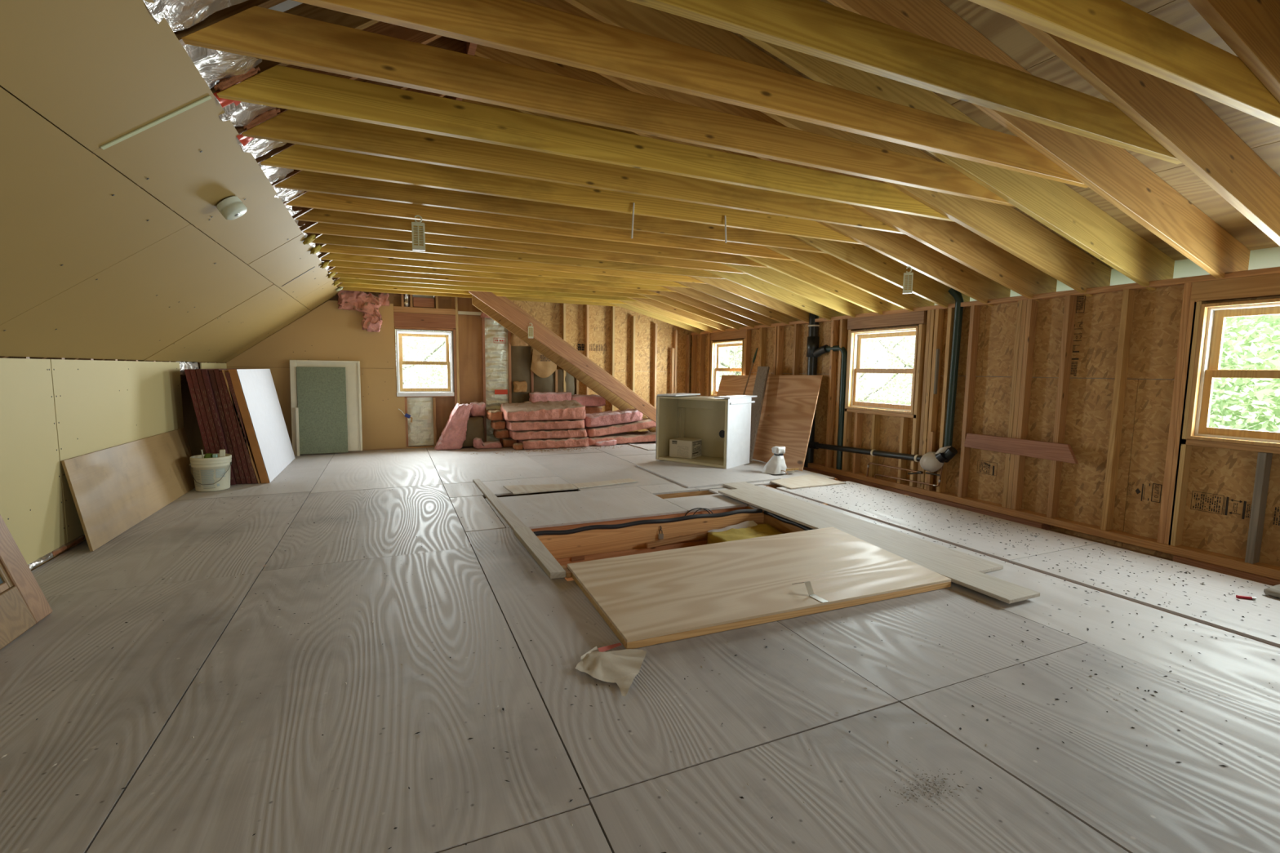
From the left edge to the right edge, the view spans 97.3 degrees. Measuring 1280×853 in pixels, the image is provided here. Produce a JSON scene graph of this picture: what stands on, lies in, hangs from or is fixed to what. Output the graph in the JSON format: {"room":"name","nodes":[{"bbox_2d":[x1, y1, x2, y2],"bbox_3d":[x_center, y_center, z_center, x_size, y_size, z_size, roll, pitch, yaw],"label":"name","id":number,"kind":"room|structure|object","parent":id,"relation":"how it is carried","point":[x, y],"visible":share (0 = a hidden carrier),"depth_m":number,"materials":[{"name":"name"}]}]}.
{"room":"unfinished attic","nodes":[
{"label":"unfinished attic","id":0,"kind":"room"},
{"bbox_2d":[0,356,226,571],"bbox_3d":[-3.136,0.318,2.172,0.133,1.318,11.630,-2,6,-24],"label":"wall","id":1,"kind":"structure","parent":0,"point":[53,411],"depth_m":3.62,"materials":[{"name":"paint"}]},
{"bbox_2d":[181,286,693,456],"bbox_3d":[-3.115,-1.127,8.393,9.560,3.593,0.319,-2,6,-24],"label":"wall","id":2,"kind":"structure","parent":0,"point":[492,366],"depth_m":8.64,"materials":[{"name":"brown wood"}]},
{"bbox_2d":[398,408,413,422],"bbox_3d":[-3.451,-0.161,8.293,0.200,0.208,0.063,-1,6,-17],"label":"cable","id":3,"kind":"object","parent":2,"relation":"attached to","point":[406,415],"visible":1,"depth_m":8.29,"materials":[{"name":"white paint"}]},
{"bbox_2d":[413,294,434,307],"bbox_3d":[-3.218,-1.922,8.381,0.296,0.294,0.079,-2,6,-24],"label":"insulation batt","id":4,"kind":"object","parent":2,"relation":"in","point":[419,300],"depth_m":8.37,"materials":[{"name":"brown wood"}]},
{"bbox_2d":[395,329,453,396],"bbox_3d":[-3.226,-0.943,8.455,0.805,0.970,0.150,-2,6,-24],"label":"window","id":5,"kind":"structure","parent":2,"relation":"in","point":[402,392],"depth_m":8.43,"materials":[{"name":"white wood"}]},
{"bbox_2d":[540,355,550,361],"bbox_3d":[-1.512,-1.093,9.022,0.167,0.094,0.001,-2,6,-24],"label":"print","id":6,"kind":"object","parent":2,"relation":"attached to","point":[541,356],"depth_m":9.01},
{"bbox_2d":[0,441,1279,852],"bbox_3d":[-0.794,1.039,3.358,9.800,0.341,12.150,-2,6,-24],"label":"floor","id":7,"kind":"structure","parent":0,"point":[1101,789],"depth_m":2.13,"materials":[{"name":"grey wood"}]},
{"bbox_2d":[0,514,53,649],"bbox_3d":[-2.842,0.338,2.168,0.410,1.253,0.940,-2,6,-24],"label":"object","id":8,"kind":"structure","parent":7,"relation":"on","point":[23,603],"depth_m":2.58,"materials":[{"name":"brown wood"}]},
{"bbox_2d":[61,427,195,551],"bbox_3d":[-4.106,0.401,4.702,0.160,0.586,2.460,-2,6,-24],"label":"leaning board","id":9,"kind":"object","parent":7,"relation":"on","point":[113,489],"visible":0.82,"depth_m":4.30,"materials":[{"name":"wood"}]},
{"bbox_2d":[184,368,211,453],"bbox_3d":[-4.729,-0.073,6.455,0.221,1.164,1.915,-2,6,-24],"label":"panel","id":10,"kind":"object","parent":7,"relation":"on","point":[188,374],"visible":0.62,"depth_m":5.56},
{"bbox_2d":[191,388,208,448],"bbox_3d":[-4.328,0.082,5.597,0.158,0.920,0.001,-2,6,-24],"label":"print","id":11,"kind":"object","parent":10,"relation":"attached to","point":[191,388],"depth_m":5.57},
{"bbox_2d":[190,369,216,453],"bbox_3d":[-4.684,-0.072,6.469,0.221,1.160,1.927,-2,6,-24],"label":"board","id":12,"kind":"object","parent":7,"relation":"on","point":[193,374],"visible":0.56,"depth_m":5.57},
{"bbox_2d":[196,388,215,453],"bbox_3d":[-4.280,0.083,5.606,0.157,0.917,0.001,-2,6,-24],"label":"plank","id":13,"kind":"object","parent":12,"relation":"attached to","point":[197,388],"depth_m":5.59,"materials":[{"name":"wood"}]},
{"bbox_2d":[188,448,231,492],"bbox_3d":[-4.170,0.420,5.489,0.348,0.388,0.326,-2,6,-24],"label":"bucket","id":14,"kind":"object","parent":7,"relation":"on","point":[210,474],"depth_m":5.38,"materials":[{"name":"white plastic"}]},
{"bbox_2d":[200,368,236,484],"bbox_3d":[-4.592,-0.076,6.496,0.220,1.164,1.951,-2,6,-24],"label":"board","id":15,"kind":"object","parent":7,"relation":"on","point":[205,372],"visible":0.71,"depth_m":5.60,"materials":[{"name":"wood"}]},
{"bbox_2d":[208,389,232,479],"bbox_3d":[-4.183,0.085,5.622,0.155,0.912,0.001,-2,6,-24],"label":"plank","id":16,"kind":"object","parent":15,"relation":"attached to","point":[208,389],"depth_m":5.61,"materials":[{"name":"wood"}]},
{"bbox_2d":[195,368,245,453],"bbox_3d":[-4.638,-0.077,6.482,0.220,1.168,1.939,-2,6,-24],"label":"board","id":17,"kind":"object","parent":7,"relation":"on","point":[198,371],"visible":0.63,"depth_m":5.58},
{"bbox_2d":[203,391,219,451],"bbox_3d":[-4.230,0.090,5.615,0.152,0.901,0.001,-2,6,-24],"label":"print","id":18,"kind":"object","parent":17,"relation":"attached to","point":[203,392],"depth_m":5.59},
{"bbox_2d":[208,369,241,484],"bbox_3d":[-4.556,-0.077,6.532,0.219,1.160,1.915,-2,6,-24],"label":"panel","id":19,"kind":"object","parent":7,"relation":"on","point":[211,373],"visible":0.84,"depth_m":5.66,"materials":[{"name":"wood"}]},
{"bbox_2d":[215,391,239,478],"bbox_3d":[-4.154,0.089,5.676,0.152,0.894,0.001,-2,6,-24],"label":"plank","id":20,"kind":"object","parent":19,"relation":"attached to","point":[215,391],"depth_m":5.66,"materials":[{"name":"wood"}]},
{"bbox_2d":[213,368,246,484],"bbox_3d":[-4.511,-0.082,6.545,0.219,1.168,1.927,-2,6,-24],"label":"panel","id":21,"kind":"object","parent":7,"relation":"on","point":[216,371],"visible":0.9,"depth_m":5.67,"materials":[{"name":"wood"}]},
{"bbox_2d":[221,388,243,476],"bbox_3d":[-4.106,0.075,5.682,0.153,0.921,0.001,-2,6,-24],"label":"plank","id":22,"kind":"object","parent":21,"relation":"attached to","point":[222,388],"depth_m":5.68,"materials":[{"name":"wood"}]},
{"bbox_2d":[219,371,252,484],"bbox_3d":[-4.465,-0.071,6.560,0.218,1.144,1.939,-2,6,-24],"label":"panel","id":23,"kind":"object","parent":7,"relation":"on","point":[228,397],"visible":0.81,"depth_m":5.68,"materials":[{"name":"wood"}]},
{"bbox_2d":[226,388,249,478],"bbox_3d":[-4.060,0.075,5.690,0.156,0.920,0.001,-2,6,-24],"label":"plank","id":24,"kind":"object","parent":23,"relation":"attached to","point":[227,388],"depth_m":5.69,"materials":[{"name":"wood"}]},
{"bbox_2d":[224,372,257,484],"bbox_3d":[-4.420,-0.070,6.574,0.218,1.140,1.951,-2,6,-24],"label":"panel","id":25,"kind":"object","parent":7,"relation":"on","point":[254,480],"visible":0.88,"depth_m":5.70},
{"bbox_2d":[233,393,254,477],"bbox_3d":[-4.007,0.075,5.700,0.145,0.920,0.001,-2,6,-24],"label":"plank","id":26,"kind":"object","parent":25,"relation":"attached to","point":[233,393],"depth_m":5.71,"materials":[{"name":"wood"}]},
{"bbox_2d":[222,369,261,483],"bbox_3d":[-4.368,-0.069,6.460,0.265,1.163,1.700,-2,6,-24],"label":"board","id":27,"kind":"object","parent":7,"relation":"on","point":[249,449],"visible":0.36,"depth_m":5.72,"materials":[{"name":"brown wood"}]},
{"bbox_2d":[227,368,295,483],"bbox_3d":[-4.312,-0.075,6.501,0.301,1.168,1.730,-2,6,-24],"label":"board","id":28,"kind":"object","parent":7,"relation":"on","point":[255,390],"visible":1,"depth_m":6.16,"materials":[{"name":"wood"}]},
{"bbox_2d":[295,407,299,456],"bbox_3d":[-4.618,0.072,7.603,0.030,0.648,0.103,-2,6,-24],"label":"batten","id":29,"kind":"object","parent":7,"relation":"on","point":[296,408],"visible":1,"depth_m":7.59,"materials":[{"name":"paint"}]},
{"bbox_2d":[296,366,347,454],"bbox_3d":[-4.365,-0.226,7.750,0.590,1.180,0.164,-2,6,-24],"label":"board","id":30,"kind":"object","parent":7,"relation":"on","point":[322,404],"visible":1,"depth_m":7.74,"materials":[{"name":"green"}]},
{"bbox_2d":[289,360,362,455],"bbox_3d":[-4.336,-0.267,7.805,0.850,1.288,0.206,-2,6,-24],"label":"framed board","id":31,"kind":"object","parent":7,"relation":"on","point":[354,433],"visible":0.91,"depth_m":7.92,"materials":[{"name":"beige paint"}]},
{"bbox_2d":[434,403,484,450],"bbox_3d":[-2.715,-0.011,8.490,0.736,0.675,0.382,-2,6,-24],"label":"insulation batt","id":32,"kind":"object","parent":7,"relation":"on","point":[460,431],"visible":0.96,"depth_m":8.36,"materials":[{"name":"fabric"}]},
{"bbox_2d":[469,401,484,416],"bbox_3d":[-2.508,-0.269,8.683,0.252,0.220,0.173,-2,6,-24],"label":"tuft","id":33,"kind":"object","parent":32,"relation":"on","point":[477,409],"visible":0.91,"depth_m":8.62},
{"bbox_2d":[473,438,501,448],"bbox_3d":[-2.302,0.249,8.523,0.397,0.160,0.184,-2,6,-24],"label":"tuft","id":34,"kind":"object","parent":7,"relation":"on","point":[478,443],"visible":1,"depth_m":8.45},
{"bbox_2d":[472,479,527,530],"bbox_3d":[-1.328,0.673,5.110,0.103,0.024,2.063,-2,6,-26],"label":"board","id":35,"kind":"object","parent":7,"relation":"on","point":[513,521],"visible":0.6,"depth_m":4.82,"materials":[{"name":"brown wood"}]},
{"bbox_2d":[499,437,518,447],"bbox_3d":[-2.045,0.233,8.781,0.257,0.147,0.351,-2,6,-24],"label":"insulation batt","id":36,"kind":"object","parent":7,"relation":"on","point":[506,442],"visible":0.6,"depth_m":8.63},
{"bbox_2d":[493,428,509,438],"bbox_3d":[-2.144,0.096,8.709,0.216,0.146,0.371,-2,6,-24],"label":"insulation batt","id":37,"kind":"object","parent":36,"relation":"on","point":[499,433],"visible":0.83,"depth_m":8.57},
{"bbox_2d":[490,419,506,429],"bbox_3d":[-2.185,-0.042,8.665,0.201,0.149,0.384,-2,6,-24],"label":"insulation batt","id":38,"kind":"object","parent":37,"relation":"on","point":[495,424],"visible":0.84,"depth_m":8.51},
{"bbox_2d":[486,408,502,420],"bbox_3d":[-2.218,-0.182,8.612,0.213,0.157,0.429,-2,6,-24],"label":"insulation batt","id":39,"kind":"object","parent":38,"relation":"on","point":[496,414],"visible":1,"depth_m":8.45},
{"bbox_2d":[512,442,524,449],"bbox_3d":[-1.820,0.290,8.429,0.141,0.109,0.172,-2,6,-24],"label":"tuft","id":40,"kind":"object","parent":7,"relation":"on","point":[517,446],"visible":1,"depth_m":8.37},
{"bbox_2d":[502,484,577,494],"bbox_3d":[-1.012,0.620,5.730,0.675,0.012,0.400,-2,6,-24],"label":"scrap","id":41,"kind":"object","parent":7,"relation":"on","point":[516,489],"visible":1,"depth_m":5.67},
{"bbox_2d":[513,526,571,578],"bbox_3d":[-0.664,0.815,3.711,0.122,0.039,1.012,-2,6,-25],"label":"board","id":42,"kind":"object","parent":7,"relation":"on","point":[550,566],"visible":1,"depth_m":3.58,"materials":[{"name":"brown wood"}]},
{"bbox_2d":[463,445,633,455],"bbox_3d":[-1.071,0.350,8.419,2.966,0.009,0.414,-2,6,-24],"label":"crumbs","id":43,"kind":"object","parent":7,"relation":"on","point":[611,446],"visible":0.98,"depth_m":8.44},
{"bbox_2d":[518,436,589,449],"bbox_3d":[-1.375,0.229,8.834,1.045,0.158,0.615,-2,6,-24],"label":"insulation batt","id":44,"kind":"object","parent":7,"relation":"on","point":[546,443],"visible":0.69,"depth_m":8.56,"materials":[{"name":"fabric"}]},
{"bbox_2d":[508,427,587,439],"bbox_3d":[-1.449,0.088,8.793,1.167,0.152,0.596,-2,6,-24],"label":"insulation batt","id":45,"kind":"object","parent":44,"relation":"on","point":[571,433],"visible":0.72,"depth_m":8.53,"materials":[{"name":"fabric"}]},
{"bbox_2d":[503,419,584,431],"bbox_3d":[-1.489,-0.051,8.757,1.161,0.155,0.610,-2,6,-24],"label":"insulation batt","id":46,"kind":"object","parent":45,"relation":"on","point":[518,425],"visible":0.72,"depth_m":8.48,"materials":[{"name":"fabric"}]},
{"bbox_2d":[500,400,585,421],"bbox_3d":[-1.504,-0.262,8.725,1.233,0.290,0.624,-2,6,-24],"label":"insulation batt","id":47,"kind":"object","parent":46,"relation":"on","point":[558,409],"visible":0.99,"depth_m":8.54,"materials":[{"name":"fabric"}]},
{"bbox_2d":[528,391,571,402],"bbox_3d":[-1.449,-0.472,9.092,0.685,0.185,0.274,-2,6,-24],"label":"insulation batt","id":48,"kind":"object","parent":47,"relation":"on","point":[539,397],"visible":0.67,"depth_m":8.98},
{"bbox_2d":[1,471,1147,852],"bbox_3d":[-1.063,0.803,3.944,4.593,0.004,6.082,-2,6,-24],"label":"crumbs","id":49,"kind":"object","parent":7,"relation":"on","point":[503,708],"visible":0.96,"depth_m":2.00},
{"bbox_2d":[583,406,603,426],"bbox_3d":[-1.201,-0.034,9.303,1.258,0.592,0.127,-2,6,-24],"label":"insulation batt","id":50,"kind":"object","parent":7,"relation":"on","point":[588,410],"visible":0.09,"depth_m":9.42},
{"bbox_2d":[571,394,604,406],"bbox_3d":[-0.881,-0.434,9.353,0.603,0.191,0.268,-2,6,-24],"label":"insulation batt","id":51,"kind":"object","parent":50,"relation":"on","point":[588,400],"visible":0.7,"depth_m":9.25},
{"bbox_2d":[572,478,637,488],"bbox_3d":[-0.377,0.602,5.992,0.705,0.010,0.198,-3,7,-31],"label":"scrap","id":52,"kind":"object","parent":7,"relation":"on","point":[584,485],"visible":1,"depth_m":5.97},
{"bbox_2d":[595,439,617,445],"bbox_3d":[-0.538,0.255,8.974,0.360,0.097,0.117,-2,6,-24],"label":"paper scrap","id":53,"kind":"object","parent":7,"relation":"on","point":[611,442],"visible":1,"depth_m":8.94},
{"bbox_2d":[575,642,646,696],"bbox_3d":[-0.124,0.965,2.295,0.254,0.026,0.384,2,6,15],"label":"rag","id":54,"kind":"object","parent":7,"relation":"on","point":[621,667],"visible":1,"depth_m":2.29,"materials":[{"name":"fabric"}]},
{"bbox_2d":[583,431,655,445],"bbox_3d":[-0.293,0.182,9.380,1.383,0.165,0.573,-2,6,-24],"label":"insulation batt","id":55,"kind":"object","parent":7,"relation":"on","point":[640,436],"visible":0.72,"depth_m":9.19,"materials":[{"name":"fabric"}]},
{"bbox_2d":[583,416,656,436],"bbox_3d":[-0.304,-0.011,9.376,1.327,0.283,0.532,-2,6,-24],"label":"insulation batt","id":56,"kind":"object","parent":55,"relation":"on","point":[646,423],"visible":0.66,"depth_m":9.13,"materials":[{"name":"fabric"}]},
{"bbox_2d":[580,408,643,426],"bbox_3d":[-0.486,-0.152,9.294,0.981,0.270,0.519,-2,6,-24],"label":"insulation batt","id":57,"kind":"object","parent":56,"relation":"on","point":[616,416],"visible":0.85,"depth_m":9.09,"materials":[{"name":"fabric"}]},
{"bbox_2d":[627,444,655,450],"bbox_3d":[0.193,0.317,8.875,0.490,0.013,0.800,-2,6,-24],"label":"scrap","id":58,"kind":"object","parent":7,"relation":"on","point":[648,447],"visible":0.57,"depth_m":8.80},
{"bbox_2d":[533,508,762,536],"bbox_3d":[0.137,0.754,4.483,2.003,0.045,0.046,-2,6,-24],"label":"cable","id":59,"kind":"object","parent":7,"relation":"on","point":[739,511],"visible":0.98,"depth_m":4.42,"materials":[{"name":"black rubber"}]},
{"bbox_2d":[657,525,663,539],"bbox_3d":[0.167,0.847,4.502,0.043,0.107,0.018,-2,6,-24],"label":"padlock","id":60,"kind":"object","parent":7,"relation":"hanging from","point":[660,536],"visible":1,"depth_m":4.50,"materials":[{"name":"metal"}]},
{"bbox_2d":[645,528,722,548],"bbox_3d":[0.492,0.892,4.620,0.982,0.080,0.040,-2,6,-26],"label":"wood strip","id":61,"kind":"object","parent":7,"relation":"on","point":[701,535],"visible":0.58,"depth_m":4.51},
{"bbox_2d":[635,460,780,488],"bbox_3d":[0.783,0.518,6.932,1.435,0.014,1.830,-2,6,-24],"label":"plywood sheet","id":62,"kind":"object","parent":7,"relation":"on","point":[687,475],"visible":0.71,"depth_m":6.53,"materials":[{"name":"wood"}]},
{"bbox_2d":[655,392,757,468],"bbox_3d":[0.873,0.021,7.457,1.104,0.881,0.744,5,7,38],"label":"cabinet","id":63,"kind":"object","parent":62,"relation":"on","point":[722,424],"visible":0.9,"depth_m":7.49,"materials":[{"name":"wood"}]},
{"bbox_2d":[669,437,702,458],"bbox_3d":[0.614,0.286,7.592,0.334,0.235,0.301,4,7,31],"label":"carton","id":64,"kind":"object","parent":63,"relation":"in","point":[679,447],"visible":1,"depth_m":7.48,"materials":[{"name":"cardboard"}]},
{"bbox_2d":[762,445,786,474],"bbox_3d":[1.585,0.385,6.665,0.278,0.317,0.245,-2,6,-24],"label":"bag","id":65,"kind":"object","parent":62,"relation":"on","point":[776,463],"visible":0.99,"depth_m":6.60,"materials":[{"name":"white plastic"}]},
{"bbox_2d":[707,524,786,544],"bbox_3d":[0.930,0.954,4.424,0.661,0.195,0.641,-2,6,-24],"label":"yellow batt","id":66,"kind":"object","parent":7,"relation":"on","point":[761,531],"visible":0.17,"depth_m":4.52,"materials":[{"name":"fabric"}]},
{"bbox_2d":[707,520,757,533],"bbox_3d":[0.773,0.848,4.685,0.450,0.077,0.070,-2,6,-24],"label":"plastic film","id":67,"kind":"object","parent":66,"relation":"on","point":[745,525],"visible":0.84,"depth_m":4.70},
{"bbox_2d":[742,347,758,395],"bbox_3d":[1.445,-0.361,7.997,0.601,1.517,0.035,-4,7,-37],"label":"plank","id":68,"kind":"object","parent":7,"relation":"on","point":[755,354],"visible":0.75,"depth_m":8.05,"materials":[{"name":"brown wood"}]},
{"bbox_2d":[567,526,951,648],"bbox_3d":[0.705,0.864,3.324,2.116,0.047,1.094,-2,6,-24],"label":"plywood sheet","id":69,"kind":"object","parent":7,"relation":"on","point":[646,599],"visible":0.93,"depth_m":3.12,"materials":[{"name":"brown wood"}]},
{"bbox_2d":[791,581,827,603],"bbox_3d":[0.894,0.854,2.952,0.055,0.052,0.230,-2,6,-24],"label":"hasp","id":70,"kind":"object","parent":69,"relation":"on","point":[808,585],"visible":1,"depth_m":2.94,"materials":[{"name":"metal"}]},
{"bbox_2d":[749,366,769,462],"bbox_3d":[1.575,-0.194,7.716,0.189,1.258,0.792,4,7,29],"label":"plank","id":71,"kind":"object","parent":7,"relation":"on","point":[762,372],"visible":0.7,"depth_m":7.73,"materials":[{"name":"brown wood"}]},
{"bbox_2d":[716,374,822,471],"bbox_3d":[1.643,-0.162,7.953,0.443,1.150,2.520,-2,6,-24],"label":"leaning plywood","id":72,"kind":"object","parent":7,"relation":"on","point":[789,402],"visible":0.6,"depth_m":7.42,"materials":[{"name":"brown wood"}]},
{"bbox_2d":[763,511,813,530],"bbox_3d":[1.206,0.774,4.590,0.032,0.038,0.622,-2,6,-24],"label":"cable","id":73,"kind":"object","parent":7,"relation":"attached to","point":[776,517],"visible":0.81,"depth_m":4.59,"materials":[{"name":"black rubber"}]},
{"bbox_2d":[769,474,845,488],"bbox_3d":[1.785,0.603,6.213,0.750,0.012,0.565,-2,6,-24],"label":"plywood sheet","id":74,"kind":"object","parent":7,"relation":"on","point":[809,480],"visible":1,"depth_m":6.13,"materials":[{"name":"wood"}]},
{"bbox_2d":[723,481,1003,573],"bbox_3d":[1.566,0.744,4.731,0.283,0.022,2.830,-2,6,-24],"label":"plank","id":75,"kind":"object","parent":7,"relation":"on","point":[973,562],"visible":0.76,"depth_m":4.24,"materials":[{"name":"brown wood"}]},
{"bbox_2d":[880,759,973,810],"bbox_3d":[0.839,1.056,1.655,0.322,0.002,0.189,-2,6,-24],"label":"heap","id":76,"kind":"object","parent":7,"relation":"on","point":[926,784],"visible":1,"depth_m":1.65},
{"bbox_2d":[757,477,1279,766],"bbox_3d":[2.149,0.864,3.695,2.439,0.005,5.230,-2,6,-24],"label":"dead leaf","id":77,"kind":"object","parent":7,"relation":"on","point":[827,477],"visible":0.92,"depth_m":3.36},
{"bbox_2d":[1235,595,1256,599],"bbox_3d":[3.311,0.934,3.079,0.078,0.015,0.016,3,6,21],"label":"marker","id":78,"kind":"object","parent":7,"relation":"on","point":[1237,596],"visible":1,"depth_m":3.08,"materials":[{"name":"plastic"}]},
{"bbox_2d":[1263,585,1279,598],"bbox_3d":[3.559,0.916,3.128,0.182,0.047,0.093,-2,6,-24],"label":"stone block","id":79,"kind":"object","parent":7,"relation":"on","point":[1274,591],"visible":1,"depth_m":3.11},
{"bbox_3d":[1.273,0.753,4.618,0.105,0.022,2.020,-2,6,-24],"label":"batten","id":80,"kind":"object","parent":7,"relation":"on","visible":0},
{"bbox_2d":[718,488,1039,604],"bbox_3d":[1.454,0.769,4.260,0.255,0.021,2.840,-2,6,-24],"label":"plank","id":81,"kind":"object","parent":80,"relation":"on","point":[1000,589],"visible":0.94,"depth_m":3.63,"materials":[{"name":"brown wood"}]},
{"bbox_2d":[0,0,1279,431],"bbox_3d":[-0.750,-0.708,3.127,9.800,3.608,12.030,-2,6,-24],"label":"ceiling","id":82,"kind":"structure","parent":0,"point":[987,149],"depth_m":2.79,"materials":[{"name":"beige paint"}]},
{"bbox_2d":[214,81,240,101],"bbox_3d":[-1.589,-1.328,2.221,0.141,0.110,0.083,-2,6,-24],"label":"print","id":83,"kind":"object","parent":82,"relation":"attached to","point":[218,97],"depth_m":2.19,"materials":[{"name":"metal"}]},
{"bbox_2d":[216,195,247,220],"bbox_3d":[-2.225,-1.191,3.073,0.137,0.126,0.124,-2,6,-24],"label":"smoke detector","id":84,"kind":"object","parent":82,"relation":"attached to","point":[231,207],"visible":1,"depth_m":3.03,"materials":[{"name":"plastic"}]},
{"bbox_2d":[238,129,253,143],"bbox_3d":[-1.783,-1.337,2.579,0.101,0.069,0.091,-2,6,-24],"label":"print","id":85,"kind":"object","parent":82,"relation":"attached to","point":[243,138],"depth_m":2.57,"materials":[{"name":"metal"}]},
{"bbox_2d":[411,214,425,251],"bbox_3d":[-1.538,-1.345,3.914,0.082,0.241,0.043,-1,6,-16],"label":"strip","id":86,"kind":"object","parent":82,"relation":"hanging from","point":[417,228],"visible":1,"depth_m":3.90,"materials":[{"name":"plastic"}]},
{"bbox_2d":[528,323,533,337],"bbox_3d":[-1.591,-1.399,8.210,0.075,0.223,0.043,0,6,-10],"label":"strip","id":87,"kind":"object","parent":82,"relation":"hanging from","point":[531,327],"visible":1,"depth_m":8.19,"materials":[{"name":"plastic"}]},
{"bbox_2d":[631,202,634,238],"bbox_3d":[-0.047,-1.352,3.699,0.012,0.234,0.043,3,6,18],"label":"hanging rod","id":88,"kind":"object","parent":82,"relation":"hanging from","point":[633,215],"visible":1,"depth_m":3.69,"materials":[{"name":"white paint"}]},
{"bbox_2d":[724,215,726,243],"bbox_3d":[0.605,-1.395,3.985,0.013,0.190,0.035,-2,6,-24],"label":"hanging rod","id":89,"kind":"object","parent":82,"relation":"hanging from","point":[725,221],"visible":1,"depth_m":3.98,"materials":[{"name":"white paint"}]},
{"bbox_2d":[902,266,913,293],"bbox_3d":[2.230,-1.220,4.689,0.070,0.223,0.043,3,6,18],"label":"strip","id":90,"kind":"object","parent":82,"relation":"hanging from","point":[908,276],"visible":1,"depth_m":4.67,"materials":[{"name":"plastic"}]},
{"bbox_2d":[690,266,1279,586],"bbox_3d":[3.288,-0.031,5.054,0.180,2.222,11.730,-2,6,-24],"label":"wall","id":91,"kind":"structure","parent":0,"point":[1108,375],"depth_m":4.56,"materials":[{"name":"wood"}]},
{"bbox_2d":[711,339,743,396],"bbox_3d":[1.457,-0.930,9.155,0.138,0.910,0.925,-2,6,-24],"label":"window","id":92,"kind":"structure","parent":91,"relation":"in","point":[715,362],"depth_m":9.50,"materials":[{"name":"brown wood"}]},
{"bbox_2d":[846,325,919,413],"bbox_3d":[2.729,-0.629,6.300,0.138,0.910,0.933,-2,6,-24],"label":"window","id":93,"kind":"structure","parent":91,"relation":"in","point":[856,337],"depth_m":6.42,"materials":[{"name":"brown wood"}]},
{"bbox_2d":[803,288,964,469],"bbox_3d":[2.631,-0.381,6.405,0.158,2.133,2.220,-2,6,-23],"label":"drain pipe","id":94,"kind":"object","parent":91,"relation":"attached to","point":[813,351],"visible":0.88,"depth_m":6.70,"materials":[{"name":"plastic"}]},
{"bbox_2d":[920,445,951,472],"bbox_3d":[2.941,0.318,5.610,0.175,0.291,0.307,-2,6,-24],"label":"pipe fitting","id":95,"kind":"object","parent":94,"relation":"attached to","point":[931,461],"visible":0.99,"depth_m":5.57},
{"bbox_2d":[866,462,923,476],"bbox_3d":[2.707,0.519,6.111,0.119,0.184,0.728,-2,6,-24],"label":"copper pipe","id":96,"kind":"object","parent":91,"relation":"attached to","point":[868,465],"visible":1,"depth_m":6.07,"materials":[{"name":"metal"}]},
{"bbox_2d":[874,466,942,486],"bbox_3d":[2.783,0.460,5.942,0.108,0.336,0.847,-2,6,-24],"label":"copper pipe","id":97,"kind":"object","parent":91,"relation":"attached to","point":[941,468],"visible":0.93,"depth_m":5.74,"materials":[{"name":"metal"}]},
{"bbox_2d":[964,433,1078,463],"bbox_3d":[3.282,0.177,4.911,0.036,0.146,0.964,-2,6,-24],"label":"board","id":98,"kind":"object","parent":91,"relation":"attached to","point":[1062,452],"visible":1,"depth_m":4.84,"materials":[{"name":"brown wood"}]},
{"bbox_2d":[1186,297,1279,447],"bbox_3d":[4.009,-0.326,3.430,0.138,0.910,0.930,-2,6,-24],"label":"window","id":99,"kind":"structure","parent":91,"relation":"in","point":[1213,316],"depth_m":3.77,"materials":[{"name":"brown wood"}]},
{"label":"outside","id":100,"kind":"structure","parent":0,"visible":0},
{"bbox_2d":[857,398,1247,427],"bbox_3d":[0.471,3.125,11.539,130.000,0.100,140.000,-2,6,-24],"label":"ground","id":101,"kind":"structure","parent":100,"point":[865,400],"depth_m":82.42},
{"bbox_2d":[395,329,447,392],"bbox_3d":[-6.905,-1.391,17.528,6.961,11.871,7.621,-3,7,-35],"label":"tree","id":102,"kind":"object","parent":101,"relation":"on","point":[409,340],"visible":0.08,"depth_m":17.88,"materials":[{"name":"green plant"}]},
{"bbox_2d":[402,329,447,387],"bbox_3d":[-3.901,-1.421,18.165,7.621,11.871,6.961,-1,6,-19],"label":"tree","id":103,"kind":"object","parent":101,"relation":"on","point":[423,338],"visible":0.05,"depth_m":16.50,"materials":[{"name":"green plant"}]},
{"bbox_2d":[718,346,742,386],"bbox_3d":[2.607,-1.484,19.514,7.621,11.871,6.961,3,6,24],"label":"tree","id":104,"kind":"object","parent":101,"relation":"on","point":[737,349],"visible":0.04,"depth_m":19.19,"materials":[{"name":"green plant"}]},
{"bbox_2d":[728,336,915,403],"bbox_3d":[6.733,-1.232,17.469,7.621,11.871,6.961,0,6,-7],"label":"tree","id":105,"kind":"object","parent":101,"relation":"on","point":[868,350],"visible":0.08,"depth_m":16.25,"materials":[{"name":"green plant"}]},
{"bbox_2d":[858,335,915,404],"bbox_3d":[7.585,-1.050,15.750,6.961,11.871,7.621,2,6,9],"label":"tree","id":106,"kind":"object","parent":101,"relation":"on","point":[900,360],"visible":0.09,"depth_m":15.03,"materials":[{"name":"green plant"}]},
{"bbox_2d":[862,336,1270,420],"bbox_3d":[9.506,-0.703,12.514,6.961,11.871,7.621,-2,6,-22],"label":"tree","id":107,"kind":"object","parent":101,"relation":"on","point":[891,342],"visible":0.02,"depth_m":14.54,"materials":[{"name":"green plant"}]},
{"bbox_2d":[1208,314,1279,432],"bbox_3d":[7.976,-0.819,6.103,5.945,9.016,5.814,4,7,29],"label":"tree","id":108,"kind":"object","parent":101,"relation":"on","point":[1246,356],"visible":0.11,"depth_m":5.89,"materials":[{"name":"green plant"}]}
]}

